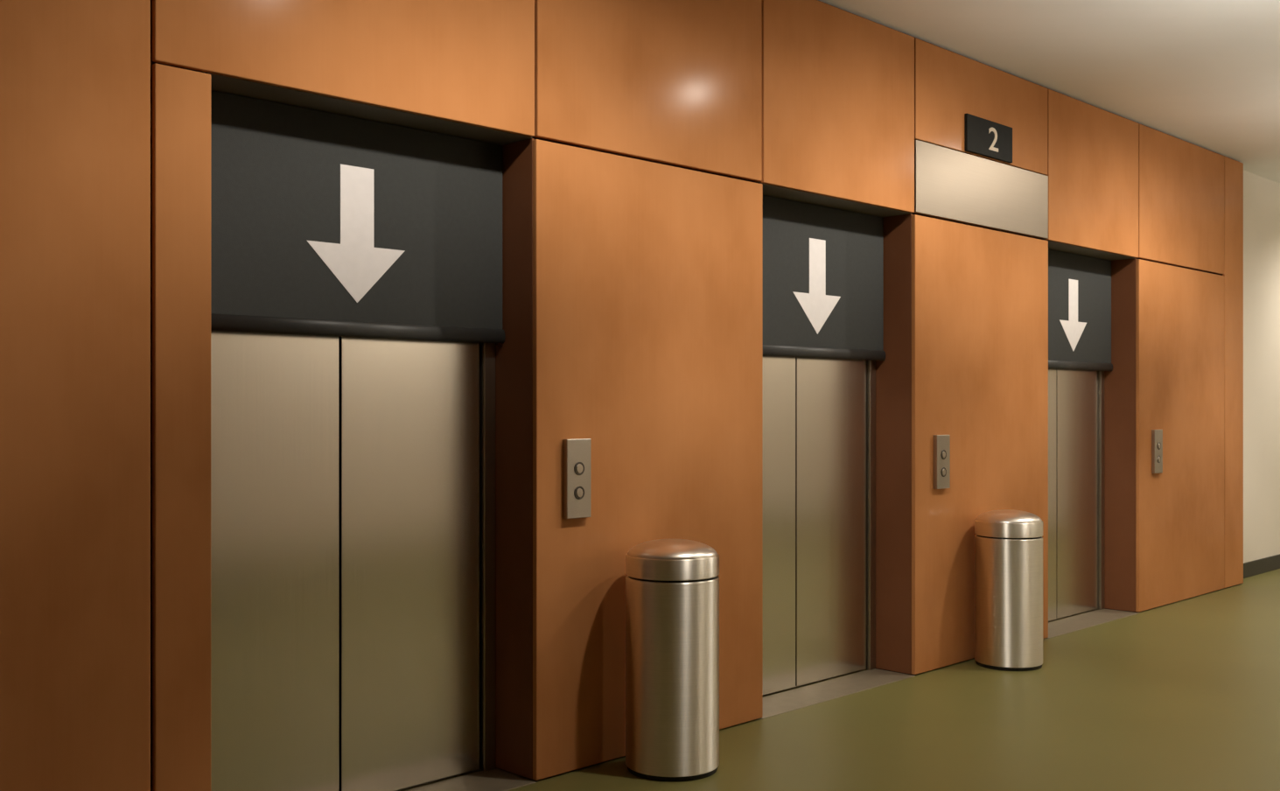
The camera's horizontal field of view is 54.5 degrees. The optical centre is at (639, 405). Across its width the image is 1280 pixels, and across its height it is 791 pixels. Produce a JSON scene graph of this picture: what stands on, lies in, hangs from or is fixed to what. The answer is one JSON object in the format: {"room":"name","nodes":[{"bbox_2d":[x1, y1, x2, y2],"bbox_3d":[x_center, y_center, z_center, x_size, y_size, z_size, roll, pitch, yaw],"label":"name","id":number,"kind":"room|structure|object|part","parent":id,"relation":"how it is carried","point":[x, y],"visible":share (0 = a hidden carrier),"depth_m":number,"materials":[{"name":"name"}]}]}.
{"room":"elevator lobby","nodes":[
{"label":"elevator lobby","id":0,"kind":"room"},
{"bbox_2d":[0,0,1243,790],"bbox_3d":[-0.212,-0.248,4.839,0.420,3.156,12.960,0,0,45],"label":"wall","id":1,"kind":"structure","parent":0,"point":[643,143],"depth_m":4.61,"materials":[{"name":"brown wood"}]},
{"bbox_3d":[-2.042,-0.245,2.720,0.022,3.138,1.962,0,0,45],"label":"wood panel","id":2,"kind":"part","parent":1,"relation":"part of","materials":[{"name":"brown wood"}]},
{"bbox_3d":[-1.283,0.191,3.481,0.022,2.267,0.164,0,0,45],"label":"wood panel","id":3,"kind":"part","parent":1,"relation":"part of","materials":[{"name":"brown wood"}]},
{"bbox_3d":[-0.860,-1.382,3.907,0.022,0.863,1.365,0,0,45],"label":"wood panel","id":4,"kind":"part","parent":1,"relation":"part of","materials":[{"name":"brown wood"}]},
{"bbox_2d":[210,90,505,343],"bbox_3d":[-0.920,-0.586,4.088,0.026,0.719,1.199,0,0,45],"label":"sign","id":5,"kind":"object","parent":1,"relation":"attached to","point":[323,223],"visible":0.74,"depth_m":4.05,"materials":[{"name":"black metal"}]},
{"bbox_3d":[-0.906,-0.955,4.073,0.278,0.012,1.207,0,0,45],"label":"soffit panel","id":6,"kind":"part","parent":1,"relation":"part of","materials":[{"name":"brown wood"}]},
{"bbox_2d":[210,330,536,790],"bbox_3d":[-0.898,0.260,4.065,0.300,2.160,1.207,0,0,45],"label":"door","id":7,"kind":"structure","parent":1,"relation":"in","point":[353,479],"depth_m":4.14,"materials":[{"name":"metal"}]},
{"bbox_3d":[-0.898,1.333,4.065,0.300,0.013,1.207,0,0,45],"label":"sill","id":8,"kind":"part","parent":7,"relation":"part of","materials":[{"name":"metal"}]},
{"bbox_3d":[-0.979,0.253,4.146,0.072,2.146,1.205,0,0,45],"label":"frame","id":9,"kind":"part","parent":7,"relation":"part of","materials":[{"name":"metal"}]},
{"bbox_3d":[-0.476,0.188,4.505,0.278,2.273,0.012,0,0,45],"label":"jamb panel","id":10,"kind":"part","parent":1,"relation":"part of","materials":[{"name":"brown wood"}]},
{"bbox_2d":[563,438,590,518],"bbox_3d":[-0.227,0.263,4.509,0.027,0.287,0.118,0,0,45],"label":"panel","id":11,"kind":"object","parent":1,"relation":"attached to","point":[577,451],"visible":1,"depth_m":4.49,"materials":[{"name":"metal"}]},
{"bbox_3d":[0.070,0.191,4.841,0.022,2.267,1.258,0,0,45],"label":"wood panel","id":12,"kind":"part","parent":1,"relation":"part of","materials":[{"name":"brown wood"}]},
{"bbox_3d":[0.070,-1.385,4.841,0.022,0.859,1.247,0,0,45],"label":"wood panel","id":13,"kind":"part","parent":1,"relation":"part of","materials":[{"name":"brown wood"}]},
{"bbox_2d":[762,195,885,361],"bbox_3d":[0.810,-0.586,5.826,0.026,0.719,1.172,0,0,45],"label":"sign","id":14,"kind":"object","parent":1,"relation":"attached to","point":[823,266],"visible":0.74,"depth_m":5.87,"materials":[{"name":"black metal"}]},
{"bbox_3d":[0.824,-0.955,5.811,0.278,0.012,1.180,0,0,45],"label":"soffit panel","id":15,"kind":"part","parent":1,"relation":"part of","materials":[{"name":"brown wood"}]},
{"bbox_3d":[0.930,-1.382,5.705,0.022,0.863,1.168,0,0,45],"label":"wood panel","id":16,"kind":"part","parent":1,"relation":"part of","materials":[{"name":"brown wood"}]},
{"bbox_2d":[760,355,915,719],"bbox_3d":[0.832,0.260,5.803,0.300,2.160,1.180,0,0,45],"label":"door","id":17,"kind":"structure","parent":1,"relation":"in","point":[819,414],"depth_m":5.95,"materials":[{"name":"metal"}]},
{"bbox_3d":[0.832,1.333,5.803,0.300,0.013,1.180,0,0,45],"label":"sill","id":18,"kind":"part","parent":17,"relation":"part of","materials":[{"name":"metal"}]},
{"bbox_3d":[0.751,0.253,5.884,0.072,2.146,1.178,0,0,45],"label":"frame","id":19,"kind":"part","parent":17,"relation":"part of","materials":[{"name":"metal"}]},
{"bbox_3d":[1.245,0.188,6.234,0.278,2.273,0.012,0,0,45],"label":"jamb panel","id":20,"kind":"part","parent":1,"relation":"part of","materials":[{"name":"brown wood"}]},
{"bbox_2d":[933,434,950,489],"bbox_3d":[1.523,0.281,6.267,0.027,0.270,0.121,0,0,45],"label":"panel","id":21,"kind":"object","parent":1,"relation":"attached to","point":[941,443],"visible":1,"depth_m":6.25,"materials":[{"name":"metal"}]},
{"bbox_3d":[1.835,0.191,6.614,0.022,2.267,1.384,0,0,45],"label":"wood panel","id":22,"kind":"part","parent":1,"relation":"part of","materials":[{"name":"brown wood"}]},
{"bbox_3d":[1.835,-1.566,6.614,0.022,0.496,1.373,0,0,45],"label":"wood panel","id":23,"kind":"part","parent":1,"relation":"part of","materials":[{"name":"brown wood"}]},
{"bbox_2d":[914,139,1048,238],"bbox_3d":[1.836,-1.134,6.614,0.024,0.358,1.373,0,0,45],"label":"metal plate","id":24,"kind":"object","parent":1,"relation":"on","point":[952,185],"visible":1,"depth_m":6.55,"materials":[{"name":"silver metal"}]},
{"bbox_2d":[964,113,1012,163],"bbox_3d":[1.857,-1.420,6.606,0.020,0.192,0.476,0,0,45],"label":"sign","id":25,"kind":"object","parent":1,"relation":"attached to","point":[982,136],"visible":1,"depth_m":6.58,"materials":[{"name":"black plastic"}]},
{"bbox_2d":[1048,249,1112,370],"bbox_3d":[2.639,-0.586,7.663,0.026,0.719,1.227,0,0,45],"label":"sign","id":26,"kind":"object","parent":1,"relation":"attached to","point":[1080,286],"visible":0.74,"depth_m":7.76,"materials":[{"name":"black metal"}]},
{"bbox_3d":[2.653,-0.955,7.649,0.278,0.012,1.235,0,0,45],"label":"soffit panel","id":27,"kind":"part","parent":1,"relation":"part of","materials":[{"name":"brown wood"}]},
{"bbox_3d":[2.760,-1.382,7.543,0.022,0.863,1.223,0,0,45],"label":"wood panel","id":28,"kind":"part","parent":1,"relation":"part of","materials":[{"name":"brown wood"}]},
{"bbox_2d":[1045,368,1139,638],"bbox_3d":[2.661,0.260,7.641,0.300,2.160,1.235,0,0,45],"label":"door","id":29,"kind":"structure","parent":1,"relation":"in","point":[1075,397],"depth_m":7.87,"materials":[{"name":"metal"}]},
{"bbox_3d":[2.661,1.333,7.641,0.300,0.013,1.235,0,0,45],"label":"sill","id":30,"kind":"part","parent":29,"relation":"part of","materials":[{"name":"metal"}]},
{"bbox_3d":[2.580,0.253,7.721,0.072,2.146,1.233,0,0,45],"label":"frame","id":31,"kind":"part","parent":29,"relation":"part of","materials":[{"name":"metal"}]},
{"bbox_3d":[3.093,0.188,8.090,0.278,2.273,0.012,0,0,45],"label":"jamb panel","id":32,"kind":"part","parent":1,"relation":"part of","materials":[{"name":"brown wood"}]},
{"bbox_2d":[1151,429,1162,473],"bbox_3d":[3.393,0.297,8.146,0.027,0.285,0.127,0,0,45],"label":"panel","id":33,"kind":"object","parent":1,"relation":"attached to","point":[1157,435],"visible":1,"depth_m":8.12,"materials":[{"name":"metal"}]},
{"bbox_3d":[3.715,0.191,8.503,0.022,2.267,1.474,0,0,45],"label":"wood panel","id":34,"kind":"part","parent":1,"relation":"part of","materials":[{"name":"brown wood"}]},
{"bbox_3d":[3.717,-1.385,8.505,0.022,0.859,1.468,0,0,45],"label":"wood panel","id":35,"kind":"part","parent":1,"relation":"part of","materials":[{"name":"brown wood"}]},
{"bbox_3d":[4.372,-0.245,9.162,0.022,3.138,0.364,0,0,45],"label":"wood panel","id":36,"kind":"part","parent":1,"relation":"part of","materials":[{"name":"brown wood"}]},
{"bbox_2d":[403,568,1279,790],"bbox_3d":[2.915,1.390,4.012,6.020,0.120,16.200,0,0,45],"label":"floor","id":37,"kind":"structure","parent":0,"point":[1184,695],"depth_m":5.15,"materials":[{"name":"green plastic"}]},
{"bbox_2d":[625,538,719,781],"bbox_3d":[0.119,0.910,4.562,0.343,0.840,0.343,0,0,45],"label":"trash can","id":38,"kind":"object","parent":37,"relation":"on","point":[672,585],"visible":1,"depth_m":4.41,"materials":[{"name":"silver metal"}]},
{"bbox_3d":[0.119,0.581,4.562,0.343,0.074,0.343,0,0,45],"label":"lid","id":39,"kind":"part","parent":38,"relation":"part of","materials":[{"name":"metal"}]},
{"bbox_2d":[974,509,1042,671],"bbox_3d":[1.897,0.932,6.391,0.338,0.796,0.338,0,0,45],"label":"trash can","id":40,"kind":"object","parent":37,"relation":"on","point":[1009,542],"visible":1,"depth_m":6.25,"materials":[{"name":"silver metal"}]},
{"bbox_3d":[1.897,0.625,6.391,0.338,0.074,0.338,0,0,45],"label":"lid","id":41,"kind":"part","parent":40,"relation":"part of","materials":[{"name":"metal"}]},
{"bbox_2d":[818,0,1279,183],"bbox_3d":[2.915,-1.886,4.012,6.020,0.120,16.200,0,0,45],"label":"ceiling","id":42,"kind":"structure","parent":0,"point":[1204,73],"depth_m":6.43,"materials":[{"name":"beige paint"}]},
{"bbox_2d":[1243,170,1279,562],"bbox_3d":[5.453,-0.248,10.615,0.300,3.156,3.260,0,0,45],"label":"wall","id":43,"kind":"structure","parent":0,"point":[1261,195],"depth_m":9.87,"materials":[{"name":"beige paint"}]},
{"bbox_2d":[1243,553,1279,578],"bbox_3d":[5.564,1.272,10.504,0.016,0.115,3.260,0,0,45],"label":"baseboard","id":44,"kind":"structure","parent":43,"relation":"attached to","point":[1259,566],"depth_m":9.85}
]}

